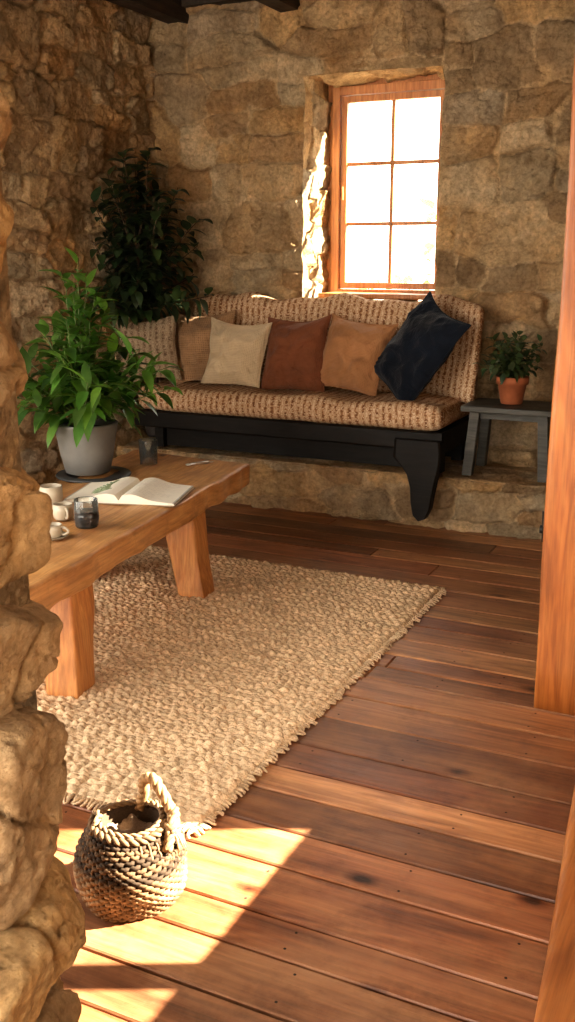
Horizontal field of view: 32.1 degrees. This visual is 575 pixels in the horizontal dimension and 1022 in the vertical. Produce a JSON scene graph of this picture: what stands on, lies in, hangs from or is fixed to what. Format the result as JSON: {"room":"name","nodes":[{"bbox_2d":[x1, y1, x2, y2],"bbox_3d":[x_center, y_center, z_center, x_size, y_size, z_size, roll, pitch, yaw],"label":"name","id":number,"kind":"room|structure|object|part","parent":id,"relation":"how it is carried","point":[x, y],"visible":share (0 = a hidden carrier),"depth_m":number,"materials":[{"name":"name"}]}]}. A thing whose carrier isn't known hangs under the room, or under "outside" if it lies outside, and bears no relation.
{"room":"traditional dwelling","nodes":[
{"label":"traditional dwelling","id":0,"kind":"room"},
{"bbox_2d":[0,93,86,1021],"bbox_3d":[-0.792,-0.361,1.367,1.144,3.079,0.374,7,16,25],"label":"wall","id":1,"kind":"structure","parent":0,"point":[43,932],"depth_m":1.32,"materials":[{"name":"stone"}]},
{"bbox_2d":[0,0,161,484],"bbox_3d":[-1.566,-1.333,5.084,0.113,3.000,3.500,7,16,25],"label":"wall","id":2,"kind":"structure","parent":0,"point":[74,74],"depth_m":5.62,"materials":[{"name":"stone"}]},
{"bbox_2d":[105,0,299,23],"bbox_3d":[-0.440,-2.177,2.477,4.850,0.250,7.310,7,16,25],"label":"ceiling","id":3,"kind":"structure","parent":0,"point":[166,11],"depth_m":5.86,"materials":[{"name":"brown wood"}]},
{"bbox_2d":[54,502,574,1021],"bbox_3d":[1.141,0.882,2.638,7.920,0.122,6.600,7,16,25],"label":"floor","id":4,"kind":"structure","parent":0,"point":[401,861],"depth_m":2.57,"materials":[{"name":"brown wood"}]},
{"bbox_2d":[73,772,187,922],"bbox_3d":[-0.355,0.753,2.306,0.270,0.302,0.262,7,16,25],"label":"woven basket","id":5,"kind":"object","parent":4,"relation":"on","point":[130,859],"visible":1,"depth_m":2.23,"materials":[{"name":"beige wicker"}]},
{"bbox_2d":[36,544,446,838],"bbox_3d":[-0.538,0.486,3.876,1.770,0.035,2.229,7,16,25],"label":"jute rug","id":6,"kind":"object","parent":4,"relation":"on","point":[199,694],"visible":0.76,"depth_m":3.56,"materials":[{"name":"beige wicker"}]},
{"bbox_2d":[28,449,249,698],"bbox_3d":[-0.781,0.196,4.118,0.730,0.495,2.168,4,15,17],"label":"coffee table","id":7,"kind":"object","parent":6,"relation":"on","point":[63,586],"visible":0.66,"depth_m":3.76,"materials":[{"name":"brown wood"}]},
{"bbox_2d":[39,483,62,508],"bbox_3d":[-0.935,-0.060,3.961,0.090,0.090,0.118,-3,15,-10],"label":"coffee mug","id":8,"kind":"object","parent":7,"relation":"on","point":[54,490],"depth_m":3.92,"materials":[{"name":"beige ceramic"}]},
{"bbox_2d":[50,522,69,540],"bbox_3d":[-0.828,0.071,3.527,0.108,0.051,0.108,-10,18,-35],"label":"espresso cup","id":9,"kind":"object","parent":7,"relation":"on","point":[56,532],"visible":0.7,"depth_m":3.51,"materials":[{"name":"beige ceramic"}]},
{"bbox_2d":[53,501,72,520],"bbox_3d":[-0.842,0.004,3.772,0.076,0.060,0.104,-8,16,-29],"label":"coffee mug","id":10,"kind":"object","parent":7,"relation":"on","point":[62,510],"depth_m":3.75,"materials":[{"name":"beige ceramic"}]},
{"bbox_2d":[74,496,98,528],"bbox_3d":[-0.736,0.009,3.660,0.092,0.107,0.092,7,16,25],"label":"glass","id":11,"kind":"object","parent":7,"relation":"on","point":[84,518],"depth_m":3.63,"materials":[{"name":"glass"}]},
{"bbox_2d":[17,247,183,482],"bbox_3d":[-0.892,-0.630,4.344,0.828,1.004,0.760,-10,18,-35],"label":"potted leafy plant","id":12,"kind":"object","parent":7,"relation":"on","point":[86,438],"visible":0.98,"depth_m":4.37,"materials":[{"name":"green plant"}]},
{"bbox_2d":[63,477,194,506],"bbox_3d":[-0.653,-0.087,4.156,0.474,0.044,0.334,2,15,9],"label":"open book","id":13,"kind":"object","parent":7,"relation":"on","point":[151,491],"visible":1,"depth_m":4.09,"materials":[{"name":"paper"}]},
{"bbox_2d":[138,438,156,463],"bbox_3d":[-0.662,-0.279,4.753,0.090,0.122,0.090,7,16,25],"label":"drinking glass","id":14,"kind":"object","parent":7,"relation":"on","point":[146,457],"visible":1,"depth_m":4.72,"materials":[{"name":"grey glass"}]},
{"bbox_2d":[185,461,212,465],"bbox_3d":[-0.419,-0.229,4.768,0.148,0.015,0.032,-8,16,-28],"label":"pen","id":15,"kind":"object","parent":7,"relation":"on","point":[198,462],"visible":1,"depth_m":4.76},
{"bbox_2d":[115,437,545,538],"bbox_3d":[0.479,-0.162,5.880,3.250,0.296,0.603,7,16,25],"label":"stone ledge","id":16,"kind":"object","parent":4,"relation":"on","point":[497,499],"visible":0.48,"depth_m":5.61,"materials":[{"name":"beige stone"}]},
{"bbox_2d":[84,147,213,436],"bbox_3d":[-0.791,-1.262,5.982,0.649,1.768,1.007,7,16,25],"label":"potted ficus","id":17,"kind":"object","parent":16,"relation":"on","point":[143,265],"visible":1,"depth_m":5.95,"materials":[{"name":"green plant"}]},
{"bbox_2d":[135,291,484,520],"bbox_3d":[0.109,-0.683,5.902,2.014,1.175,0.733,7,16,25],"label":"sofa","id":18,"kind":"object","parent":16,"relation":"on","point":[416,436],"visible":0.66,"depth_m":5.68,"materials":[{"name":"fabric"}]},
{"bbox_2d":[116,316,181,381],"bbox_3d":[-0.850,-0.985,6.133,0.403,0.435,0.125,0,14,-2],"label":"throw pillow","id":19,"kind":"object","parent":18,"relation":"on","point":[160,335],"visible":0.59,"depth_m":6.09,"materials":[{"name":"fabric"}]},
{"bbox_2d":[169,310,235,382],"bbox_3d":[-0.523,-1.005,6.168,0.430,0.465,0.206,3,15,12],"label":"throw pillow","id":20,"kind":"object","parent":18,"relation":"on","point":[192,339],"visible":0.55,"depth_m":6.13,"materials":[{"name":"brown fabric"}]},
{"bbox_2d":[200,317,271,387],"bbox_3d":[-0.315,-0.953,5.993,0.415,0.398,0.223,9,17,33],"label":"throw pillow","id":21,"kind":"object","parent":18,"relation":"on","point":[237,352],"visible":1,"depth_m":5.93,"materials":[{"name":"beige fabric"}]},
{"bbox_2d":[260,314,331,391],"bbox_3d":[0.049,-0.927,5.865,0.426,0.448,0.224,5,15,21],"label":"throw pillow","id":22,"kind":"object","parent":18,"relation":"on","point":[294,359],"visible":1,"depth_m":5.80,"materials":[{"name":"orange fabric"}]},
{"bbox_3d":[0.074,-0.579,5.929,1.950,0.960,0.695,7,16,25],"label":"frame","id":23,"kind":"part","parent":18,"relation":"part of","materials":[{"name":"black wood"}]},
{"bbox_3d":[0.082,-0.659,5.935,1.926,0.158,0.676,7,16,25],"label":"mattress","id":24,"kind":"part","parent":18,"relation":"part of","materials":[{"name":"fabric"}]},
{"bbox_2d":[192,291,484,402],"bbox_3d":[0.229,-1.004,5.971,1.920,0.586,0.336,7,16,25],"label":"cushion","id":25,"kind":"object","parent":18,"relation":"on","point":[455,381],"depth_m":5.81,"materials":[{"name":"fabric"}]},
{"bbox_2d":[320,313,398,395],"bbox_3d":[0.384,-0.894,5.720,0.460,0.450,0.229,10,18,35],"label":"throw pillow","id":26,"kind":"object","parent":18,"relation":"on","point":[352,349],"visible":0.94,"depth_m":5.65,"materials":[{"name":"fabric"}]},
{"bbox_2d":[374,291,470,400],"bbox_3d":[0.702,-0.877,5.478,0.281,0.636,0.626,-9,17,-32],"label":"throw pillow","id":27,"kind":"object","parent":18,"relation":"on","point":[427,337],"visible":0.98,"depth_m":5.40,"materials":[{"name":"blue fabric"}]},
{"bbox_2d":[461,398,551,482],"bbox_3d":[1.220,-0.394,5.436,0.490,0.382,0.362,7,16,25],"label":"side table","id":28,"kind":"object","parent":16,"relation":"on","point":[483,411],"visible":0.72,"depth_m":5.33,"materials":[{"name":"grey wood"}]},
{"bbox_2d":[473,331,546,404],"bbox_3d":[1.179,-0.766,5.349,0.343,0.383,0.420,12,19,40],"label":"potted herb plant","id":29,"kind":"object","parent":28,"relation":"on","point":[512,383],"visible":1,"depth_m":5.31,"materials":[{"name":"green plant"}]},
{"bbox_2d":[534,53,574,715],"bbox_3d":[1.038,-0.770,2.906,0.483,2.959,0.252,7,16,25],"label":"post","id":30,"kind":"object","parent":4,"relation":"on","point":[555,662],"visible":1,"depth_m":3.11,"materials":[{"name":"wood"}]},
{"bbox_2d":[301,70,364,284],"bbox_3d":[0.832,-1.586,5.995,4.300,3.200,0.330,7,16,25],"label":"wall","id":31,"kind":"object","parent":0,"point":[360,70],"visible":0.02,"depth_m":6.11,"materials":[{"name":"brown stone"}]},
{"bbox_2d":[145,0,574,466],"bbox_3d":[0.722,-1.559,5.969,3.471,3.000,0.471,7,16,25],"label":"wall","id":32,"kind":"structure","parent":0,"point":[226,123],"depth_m":5.70,"materials":[{"name":"stone"}]},
{"bbox_2d":[301,76,332,297],"bbox_3d":[0.198,-1.963,6.175,0.055,1.330,0.386,9,17,31],"label":"reveal","id":33,"kind":"object","parent":32,"relation":"attached to","point":[317,171],"visible":0.94,"depth_m":6.14,"materials":[{"name":"stone"}]},
{"bbox_2d":[318,292,434,299],"bbox_3d":[0.582,-1.324,6.159,0.782,0.038,0.202,7,16,25],"label":"sill","id":34,"kind":"structure","parent":32,"relation":"attached to","point":[368,295],"depth_m":6.07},
{"bbox_2d":[318,68,444,293],"bbox_3d":[0.639,-1.973,6.114,1.010,1.430,0.107,7,16,25],"label":"frame","id":35,"kind":"object","parent":32,"relation":"attached to","point":[430,86],"visible":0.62,"depth_m":6.15,"materials":[{"name":"brown wood"}]},
{"bbox_2d":[369,299,417,301],"bbox_3d":[0.555,-1.300,6.166,0.930,0.047,0.380,7,16,25],"label":"sill","id":36,"kind":"structure","parent":32,"relation":"attached to","point":[369,299],"depth_m":6.03,"materials":[{"name":"wood"}]},
{"bbox_2d":[435,69,444,265],"bbox_3d":[0.936,-1.874,5.829,0.049,1.330,0.380,7,16,25],"label":"reveal","id":37,"kind":"object","parent":32,"relation":"attached to","point":[443,69],"visible":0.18,"depth_m":5.65,"materials":[{"name":"stone"}]},
{"bbox_3d":[1.189,-0.553,1.959,1.070,3.200,7.100,7,16,25],"label":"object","id":38,"kind":"object","parent":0,"visible":0},
{"bbox_2d":[534,787,574,1021],"bbox_3d":[0.657,0.921,2.149,0.183,0.055,1.373,5,15,20],"label":"wooden post","id":39,"kind":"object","parent":38,"relation":"attached to","point":[556,999],"depth_m":2.08,"materials":[{"name":"brown wood"}]},
{"label":"outside","id":40,"kind":"structure","parent":0,"visible":0},
{"bbox_3d":[4.298,-2.741,17.963,32.000,0.100,23.700,7,16,25],"label":"ground","id":41,"kind":"structure","parent":40,"visible":0},
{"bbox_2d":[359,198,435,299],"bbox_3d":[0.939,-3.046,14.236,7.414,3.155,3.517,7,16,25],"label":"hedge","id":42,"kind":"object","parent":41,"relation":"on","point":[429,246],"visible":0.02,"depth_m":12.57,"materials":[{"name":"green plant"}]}
]}

